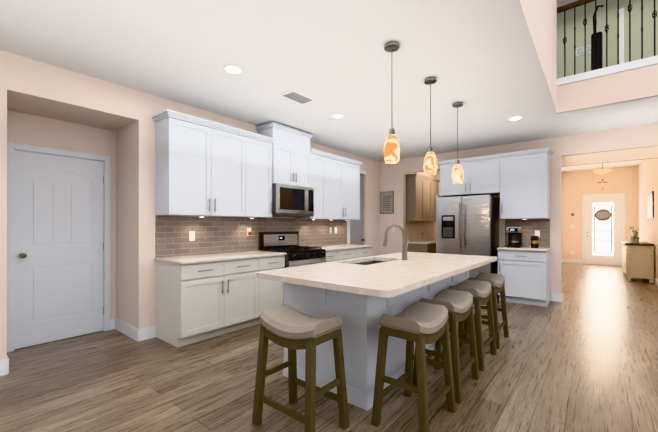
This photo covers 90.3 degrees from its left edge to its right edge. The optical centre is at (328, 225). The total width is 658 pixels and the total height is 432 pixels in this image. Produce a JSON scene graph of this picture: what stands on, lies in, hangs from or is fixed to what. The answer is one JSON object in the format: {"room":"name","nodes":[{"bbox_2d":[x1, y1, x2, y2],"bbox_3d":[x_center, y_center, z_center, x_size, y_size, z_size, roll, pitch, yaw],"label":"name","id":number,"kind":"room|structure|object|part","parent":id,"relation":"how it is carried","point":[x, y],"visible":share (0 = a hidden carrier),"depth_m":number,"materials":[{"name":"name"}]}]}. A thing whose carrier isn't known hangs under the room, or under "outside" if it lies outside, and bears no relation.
{"room":"kitchen","nodes":[
{"label":"kitchen","id":0,"kind":"room"},
{"bbox_2d":[7,93,133,326],"bbox_3d":[-2.788,-0.107,3.495,0.710,2.750,1.280,0,0,39],"label":"wall","id":1,"kind":"structure","parent":0,"point":[32,122],"depth_m":3.76,"materials":[{"name":"beige paint"}]},
{"bbox_2d":[7,142,109,351],"bbox_3d":[-2.972,0.215,3.647,0.167,2.105,0.906,0,0,39],"label":"door","id":2,"kind":"structure","parent":1,"relation":"in","point":[58,244],"depth_m":3.60,"materials":[{"name":"white wood"}]},
{"bbox_2d":[0,50,379,359],"bbox_3d":[-2.639,-0.108,3.059,0.170,2.750,12.120,0,0,39],"label":"wall","id":3,"kind":"structure","parent":0,"point":[22,76],"depth_m":3.60,"materials":[{"name":"beige paint"}]},
{"bbox_2d":[155,113,239,216],"bbox_3d":[-1.517,-0.655,4.042,0.328,1.077,1.060,0,0,39],"label":"upper cabinet","id":4,"kind":"object","parent":3,"relation":"attached to","point":[214,181],"depth_m":3.78,"materials":[{"name":"white wood"}]},
{"bbox_2d":[240,133,279,216],"bbox_3d":[-1.064,-0.655,4.575,0.359,1.077,0.580,0,0,39],"label":"upper cabinet","id":5,"kind":"object","parent":3,"relation":"attached to","point":[259,156],"depth_m":4.46,"materials":[{"name":"white wood"}]},
{"bbox_2d":[155,169,366,257],"bbox_3d":[-0.565,0.035,5.432,0.051,2.470,4.420,0,0,39],"label":"backsplash","id":6,"kind":"structure","parent":3,"relation":"attached to","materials":[{"name":"tile"}]},
{"bbox_2d":[256,125,311,186],"bbox_3d":[-0.672,-1.010,5.057,0.359,0.815,0.780,0,0,39],"label":"upper cabinet","id":7,"kind":"object","parent":3,"relation":"attached to","point":[294,146],"depth_m":4.91,"materials":[{"name":"white wood"}]},
{"bbox_2d":[272,183,313,216],"bbox_3d":[-0.628,-0.372,5.020,0.471,0.453,0.774,0,0,39],"label":"microwave","id":8,"kind":"object","parent":7,"relation":"attached to","point":[291,201],"visible":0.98,"depth_m":4.83,"materials":[{"name":"silver metal"}]},
{"bbox_2d":[292,149,331,220],"bbox_3d":[-0.297,-0.653,5.518,0.359,1.077,0.530,0,0,39],"label":"upper cabinet","id":9,"kind":"object","parent":3,"relation":"attached to","point":[319,164],"depth_m":5.51,"materials":[{"name":"white wood"}]},
{"bbox_2d":[0,259,657,375],"bbox_3d":[3.272,1.202,2.813,10.690,0.130,19.200,0,0,39],"label":"baseboard","id":10,"kind":"structure","parent":3,"relation":"attached to","point":[132,332],"depth_m":3.72,"materials":[{"name":"white wood"}]},
{"bbox_2d":[332,157,359,220],"bbox_3d":[0.129,-0.653,6.067,0.328,1.077,1.100,0,0,39],"label":"upper cabinet","id":11,"kind":"object","parent":3,"relation":"attached to","point":[345,174],"depth_m":6.04,"materials":[{"name":"white wood"}]},
{"bbox_2d":[350,175,364,244],"bbox_3d":[0.583,0.085,6.948,0.106,2.364,0.596,0,0,39],"label":"closet door","id":12,"kind":"structure","parent":3,"relation":"in","point":[357,232],"depth_m":7.10,"materials":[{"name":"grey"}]},
{"bbox_2d":[0,263,657,431],"bbox_3d":[2.550,1.318,3.915,13.200,0.100,20.000,0,0,39],"label":"floor","id":13,"kind":"structure","parent":0,"point":[582,356],"depth_m":2.66,"materials":[{"name":"brown wood"}]},
{"bbox_2d":[155,257,263,346],"bbox_3d":[-1.413,0.833,3.955,0.598,0.871,1.060,0,0,39],"label":"base cabinet","id":14,"kind":"object","parent":13,"relation":"on","point":[194,303],"depth_m":3.64,"materials":[{"name":"white wood"}]},
{"bbox_2d":[154,249,286,264],"bbox_3d":[-1.282,0.383,4.089,0.633,0.030,1.462,0,0,39],"label":"countertop","id":15,"kind":"structure","parent":14,"relation":"on","point":[197,258],"depth_m":3.84,"materials":[{"name":"beige stone"}]},
{"bbox_2d":[264,257,284,309],"bbox_3d":[-0.994,0.834,4.470,0.598,0.871,0.507,0,0,39],"label":"base cabinet","id":16,"kind":"object","parent":13,"relation":"on","point":[273,290],"depth_m":4.33,"materials":[{"name":"white wood"}]},
{"bbox_2d":[259,231,326,267],"bbox_3d":[-0.515,0.682,4.904,0.717,1.174,0.762,0,0,39],"label":"range","id":17,"kind":"object","parent":13,"relation":"on","point":[287,242],"visible":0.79,"depth_m":4.84,"materials":[{"name":"silver metal"}]},
{"bbox_2d":[252,305,348,431],"bbox_3d":[-0.182,0.912,2.077,0.504,0.712,0.367,0,0,39],"label":"stool","id":18,"kind":"object","parent":13,"relation":"on","point":[292,330],"visible":1,"depth_m":2.03,"materials":[{"name":"wood"}]},
{"bbox_3d":[-0.182,0.618,2.078,0.470,0.125,0.300,0,0,39],"label":"seat","id":19,"kind":"part","parent":18,"relation":"part of","materials":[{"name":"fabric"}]},
{"bbox_2d":[326,249,339,261],"bbox_3d":[-0.192,0.836,5.456,0.598,0.871,0.491,0,0,39],"label":"base cabinet","id":20,"kind":"object","parent":13,"relation":"on","point":[335,255],"depth_m":5.31,"materials":[{"name":"white wood"}]},
{"bbox_2d":[340,249,371,259],"bbox_3d":[0.234,0.836,5.980,0.598,0.871,1.100,0,0,39],"label":"base cabinet","id":21,"kind":"object","parent":13,"relation":"on","point":[345,254],"depth_m":5.77,"materials":[{"name":"white wood"}]},
{"bbox_2d":[304,245,371,252],"bbox_3d":[0.132,0.386,5.827,0.633,0.030,1.476,0,0,39],"label":"countertop","id":22,"kind":"structure","parent":21,"relation":"on","point":[328,248],"depth_m":5.81,"materials":[{"name":"beige stone"}]},
{"bbox_2d":[273,260,495,410],"bbox_3d":[0.691,0.838,3.245,1.120,0.859,2.614,0,0,39],"label":"kitchen island","id":23,"kind":"object","parent":13,"relation":"on","point":[360,296],"depth_m":2.46,"materials":[{"name":"white wood"}]},
{"bbox_2d":[256,262,447,299],"bbox_3d":[0.165,0.386,2.563,1.195,0.040,0.950,0,0,39],"label":"island countertop","id":24,"kind":"structure","parent":23,"relation":"on","point":[362,279],"depth_m":2.35,"materials":[{"name":"beige stone"}]},
{"bbox_2d":[354,260,386,264],"bbox_3d":[0.432,0.510,3.435,0.392,0.203,0.772,0,0,39],"label":"sink","id":25,"kind":"object","parent":24,"relation":"in","point":[360,262],"depth_m":3.74,"materials":[{"name":"silver metal"}]},
{"bbox_2d":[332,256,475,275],"bbox_3d":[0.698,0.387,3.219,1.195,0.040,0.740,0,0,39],"label":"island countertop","id":26,"kind":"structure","parent":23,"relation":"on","point":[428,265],"depth_m":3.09,"materials":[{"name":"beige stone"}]},
{"bbox_2d":[383,224,408,259],"bbox_3d":[0.730,0.176,3.491,0.251,0.384,0.221,0,0,39],"label":"faucet","id":27,"kind":"object","parent":26,"relation":"on","point":[404,247],"depth_m":3.50,"materials":[{"name":"silver metal"}]},
{"bbox_2d":[371,301,455,431],"bbox_3d":[0.570,0.912,2.162,0.367,0.712,0.504,0,0,39],"label":"stool","id":28,"kind":"object","parent":13,"relation":"on","point":[420,324],"visible":1,"depth_m":2.07,"materials":[{"name":"wood"}]},
{"bbox_3d":[0.570,0.619,2.162,0.300,0.125,0.470,0,0,39],"label":"seat","id":29,"kind":"part","parent":28,"relation":"part of","materials":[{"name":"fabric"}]},
{"bbox_2d":[406,241,435,252],"bbox_3d":[2.198,0.839,7.631,0.598,0.870,0.960,0,0,39],"label":"base cabinet","id":30,"kind":"object","parent":13,"relation":"on","point":[411,248],"depth_m":7.24,"materials":[{"name":"brown wood"}]},
{"bbox_2d":[410,241,435,244],"bbox_3d":[2.334,0.389,7.772,0.633,0.030,1.370,0,0,39],"label":"countertop","id":31,"kind":"structure","parent":30,"relation":"on","point":[411,242],"depth_m":7.24,"materials":[{"name":"beige stone"}]},
{"bbox_2d":[412,289,478,403],"bbox_3d":[0.945,0.913,2.631,0.367,0.712,0.504,0,0,39],"label":"stool","id":32,"kind":"object","parent":13,"relation":"on","point":[458,305],"visible":0.71,"depth_m":2.54,"materials":[{"name":"wood"}]},
{"bbox_3d":[0.945,0.619,2.631,0.300,0.125,0.470,0,0,39],"label":"seat","id":33,"kind":"part","parent":32,"relation":"part of","materials":[{"name":"fabric"}]},
{"bbox_2d":[436,195,498,294],"bbox_3d":[2.527,0.377,5.993,0.913,1.791,0.746,0,0,39],"label":"fridge","id":34,"kind":"object","parent":13,"relation":"on","point":[467,225],"visible":0.58,"depth_m":5.71,"materials":[{"name":"silver metal"}]},
{"bbox_2d":[441,279,496,370],"bbox_3d":[1.353,0.913,3.149,0.367,0.712,0.504,0,0,39],"label":"stool","id":35,"kind":"object","parent":13,"relation":"on","point":[480,291],"visible":0.58,"depth_m":3.05,"materials":[{"name":"wood"}]},
{"bbox_3d":[1.353,0.620,3.149,0.300,0.125,0.470,0,0,39],"label":"seat","id":36,"kind":"part","parent":35,"relation":"part of","materials":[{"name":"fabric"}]},
{"bbox_2d":[463,272,508,348],"bbox_3d":[1.756,0.914,3.659,0.367,0.712,0.504,0,0,39],"label":"stool","id":37,"kind":"object","parent":13,"relation":"on","point":[496,281],"visible":0.69,"depth_m":3.57,"materials":[{"name":"wood"}]},
{"bbox_3d":[1.756,0.621,3.660,0.300,0.125,0.470,0,0,39],"label":"seat","id":38,"kind":"part","parent":37,"relation":"part of","materials":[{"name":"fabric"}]},
{"bbox_2d":[498,251,549,306],"bbox_3d":[3.281,0.836,5.511,0.680,0.870,0.598,0,0,39],"label":"base cabinet","id":39,"kind":"object","parent":13,"relation":"on","point":[526,274],"depth_m":5.26,"materials":[{"name":"white wood"}]},
{"bbox_2d":[497,247,550,250],"bbox_3d":[3.277,0.386,5.493,0.702,0.030,0.633,0,0,39],"label":"countertop","id":40,"kind":"structure","parent":39,"relation":"on","point":[499,248],"depth_m":5.30,"materials":[{"name":"beige stone"}]},
{"bbox_2d":[506,227,521,247],"bbox_3d":[3.168,0.197,5.596,0.204,0.345,0.254,0,0,39],"label":"coffee maker","id":41,"kind":"object","parent":40,"relation":"on","point":[514,237],"visible":1,"depth_m":5.52,"materials":[{"name":"black plastic"}]},
{"bbox_2d":[531,236,538,247],"bbox_3d":[3.387,0.270,5.388,0.110,0.200,0.112,0,0,39],"label":"canister","id":42,"kind":"object","parent":40,"relation":"on","point":[534,241],"visible":1,"depth_m":5.34,"materials":[{"name":"black ceramic"}]},
{"bbox_2d":[621,241,653,283],"bbox_3d":[7.405,0.839,7.894,0.473,0.870,1.600,0,0,39],"label":"sideboard","id":43,"kind":"object","parent":13,"relation":"on","point":[637,260],"visible":1,"depth_m":7.32,"materials":[{"name":"beige wood"}]},
{"bbox_2d":[620,226,647,242],"bbox_3d":[7.123,0.207,7.659,0.510,0.390,0.662,0,0,39],"label":"pothos plant","id":44,"kind":"object","parent":43,"relation":"on","point":[635,239],"visible":1,"depth_m":7.56,"materials":[{"name":"green plant"}]},
{"bbox_3d":[7.109,0.333,7.620,0.190,0.140,0.190,0,0,39],"label":"pot","id":45,"kind":"part","parent":44,"relation":"part of","materials":[{"name":"beige ceramic"}]},
{"bbox_2d":[0,0,657,172],"bbox_3d":[2.361,-2.967,3.688,13.200,2.970,19.400,0,0,39],"label":"ceiling","id":46,"kind":"structure","parent":0,"point":[479,59],"depth_m":3.00,"materials":[{"name":"white paint"}]},
{"bbox_2d":[223,65,243,74],"bbox_3d":[-0.906,-1.479,3.108,0.190,0.008,0.190,0,0,30],"label":"recessed light","id":47,"kind":"object","parent":46,"relation":"in","point":[233,69],"depth_m":3.10,"materials":[{"name":"white"}]},
{"bbox_2d":[280,90,315,104],"bbox_3d":[-0.357,-1.476,3.783,0.220,0.010,0.380,0,0,39],"label":"ceiling vent","id":48,"kind":"object","parent":46,"relation":"in","point":[297,97],"visible":1,"depth_m":3.76,"materials":[{"name":"white metal"}]},
{"bbox_2d":[331,113,344,118],"bbox_3d":[0.118,-1.477,4.415,0.190,0.008,0.190,0,0,30],"label":"recessed light","id":49,"kind":"object","parent":46,"relation":"in","point":[337,115],"depth_m":4.39,"materials":[{"name":"white"}]},
{"bbox_2d":[384,42,399,163],"bbox_3d":[0.516,-1.000,2.685,0.132,0.963,0.132,0,0,39],"label":"pendant light","id":50,"kind":"object","parent":46,"relation":"hanging from","point":[391,150],"visible":1,"depth_m":2.65,"materials":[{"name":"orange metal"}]},
{"bbox_2d":[424,78,436,174],"bbox_3d":[1.027,-0.999,3.313,0.132,0.963,0.132,0,0,39],"label":"pendant light","id":51,"kind":"object","parent":46,"relation":"hanging from","point":[430,164],"visible":1,"depth_m":3.28,"materials":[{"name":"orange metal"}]},
{"bbox_2d":[452,102,462,182],"bbox_3d":[1.557,-0.998,3.965,0.132,0.963,0.132,0,0,39],"label":"pendant light","id":52,"kind":"object","parent":46,"relation":"hanging from","point":[457,173],"visible":1,"depth_m":3.93,"materials":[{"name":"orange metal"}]},
{"bbox_2d":[508,116,522,120],"bbox_3d":[2.568,-1.477,4.510,0.190,0.008,0.190,0,0,30],"label":"recessed light","id":53,"kind":"object","parent":46,"relation":"in","point":[513,118],"depth_m":4.51,"materials":[{"name":"white"}]},
{"bbox_2d":[594,164,610,173],"bbox_3d":[7.787,-1.644,9.327,0.400,0.360,0.400,0,0,39],"label":"bowl light","id":54,"kind":"object","parent":46,"relation":"hanging from","point":[602,171],"visible":0.77,"depth_m":9.23,"materials":[{"name":"beige glass"}]},
{"bbox_2d":[406,172,433,241],"bbox_3d":[2.232,-0.101,8.249,0.120,2.750,2.080,0,0,39],"label":"wall","id":55,"kind":"structure","parent":0,"point":[414,229],"depth_m":8.24,"materials":[{"name":"beige paint"}]},
{"bbox_2d":[406,173,433,220],"bbox_3d":[2.093,-0.610,7.718,0.328,0.997,0.960,0,0,39],"label":"upper cabinet","id":56,"kind":"object","parent":55,"relation":"attached to","point":[421,192],"depth_m":7.42,"materials":[{"name":"brown wood"}]},
{"bbox_2d":[434,181,437,220],"bbox_3d":[2.481,-0.609,8.195,0.328,0.997,0.510,0,0,39],"label":"upper cabinet","id":57,"kind":"object","parent":55,"relation":"attached to","point":[435,182],"depth_m":8.16,"materials":[{"name":"brown wood"}]},
{"bbox_2d":[434,171,439,239],"bbox_3d":[3.425,-0.100,8.542,1.320,2.750,0.120,0,0,39],"label":"wall","id":58,"kind":"structure","parent":0,"point":[437,176],"depth_m":8.88,"materials":[{"name":"beige paint"}]},
{"bbox_2d":[379,123,657,300],"bbox_3d":[5.091,-0.106,4.505,10.000,2.750,0.120,0,0,39],"label":"wall","id":59,"kind":"structure","parent":0,"point":[392,176],"depth_m":5.52,"materials":[{"name":"beige paint"}]},
{"bbox_2d":[380,191,393,213],"bbox_3d":[1.321,-0.527,7.478,0.340,0.500,0.024,0,0,39],"label":"sign plaque","id":60,"kind":"object","parent":59,"relation":"attached to","point":[386,202],"visible":1,"depth_m":7.46,"materials":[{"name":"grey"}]},
{"bbox_2d":[440,155,499,196],"bbox_3d":[2.671,-0.879,6.126,1.040,0.622,0.418,0,0,39],"label":"upper cabinet","id":61,"kind":"object","parent":59,"relation":"attached to","point":[480,176],"depth_m":5.92,"materials":[{"name":"white wood"}]},
{"bbox_2d":[500,151,551,218],"bbox_3d":[3.315,-0.653,5.602,0.740,1.077,0.418,0,0,39],"label":"upper cabinet","id":62,"kind":"object","parent":59,"relation":"attached to","point":[518,182],"depth_m":5.41,"materials":[{"name":"white wood"}]},
{"bbox_2d":[518,0,557,112],"bbox_3d":[-0.351,-2.912,0.287,0.124,2.850,10.700,0,0,39],"label":"wall","id":63,"kind":"structure","parent":0,"point":[541,16],"depth_m":3.38,"materials":[{"name":"beige paint"}]},
{"bbox_2d":[591,5,603,70],"bbox_3d":[3.655,-2.396,4.375,0.280,1.129,0.260,0,0,39],"label":"vacuum","id":64,"kind":"object","parent":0,"point":[599,44],"visible":0.5,"depth_m":4.36,"materials":[{"name":"black plastic"}]},
{"bbox_2d":[558,0,657,75],"bbox_3d":[6.843,-3.080,4.761,7.600,2.500,0.120,0,0,39],"label":"wall","id":65,"kind":"structure","parent":0,"point":[648,5],"depth_m":6.05,"materials":[{"name":"green paint"}]},
{"bbox_2d":[576,45,590,55],"bbox_3d":[4.919,-3.353,6.239,0.350,0.150,0.012,0,0,39],"label":"light switch","id":66,"kind":"object","parent":65,"relation":"in","point":[580,51],"visible":0.58,"depth_m":6.27,"materials":[{"name":"white plastic"}]},
{"bbox_2d":[619,8,623,63],"bbox_3d":[5.293,-2.879,5.930,0.080,2.100,0.019,0,0,39],"label":"door frame","id":67,"kind":"structure","parent":65,"relation":"attached to","point":[621,35],"depth_m":5.92,"materials":[{"name":"white wood"}]},
{"bbox_2d":[558,52,657,112],"bbox_3d":[5.561,-1.709,2.295,6.480,0.450,0.120,0,0,39],"label":"wall","id":68,"kind":"structure","parent":0,"point":[636,77],"depth_m":3.99,"materials":[{"name":"beige paint"}]},
{"bbox_2d":[557,0,656,76],"bbox_3d":[5.510,-2.421,2.338,6.412,0.975,0.097,0,0,39],"label":"loft railing","id":69,"kind":"object","parent":68,"relation":"on","point":[572,5],"visible":0.9,"depth_m":4.09,"materials":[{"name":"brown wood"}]},
{"bbox_2d":[561,147,657,279],"bbox_3d":[5.011,-0.279,6.118,1.920,3.100,0.120,0,0,39],"label":"wall","id":70,"kind":"structure","parent":0,"point":[637,185],"depth_m":5.87,"materials":[{"name":"beige paint"}]},
{"bbox_2d":[582,193,624,265],"bbox_3d":[8.893,0.130,10.629,1.050,2.295,0.081,0,0,39],"label":"door leaf","id":71,"kind":"structure","parent":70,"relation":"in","point":[603,222],"depth_m":10.63,"materials":[{"name":"white painted wood"},{"name":"glass"}]},
{"bbox_2d":[647,191,653,217],"bbox_3d":[7.528,-0.476,7.667,0.027,0.600,0.900,0,0,39],"label":"picture frame","id":72,"kind":"object","parent":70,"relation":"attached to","point":[650,204],"visible":1,"depth_m":7.56,"materials":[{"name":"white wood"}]}
]}

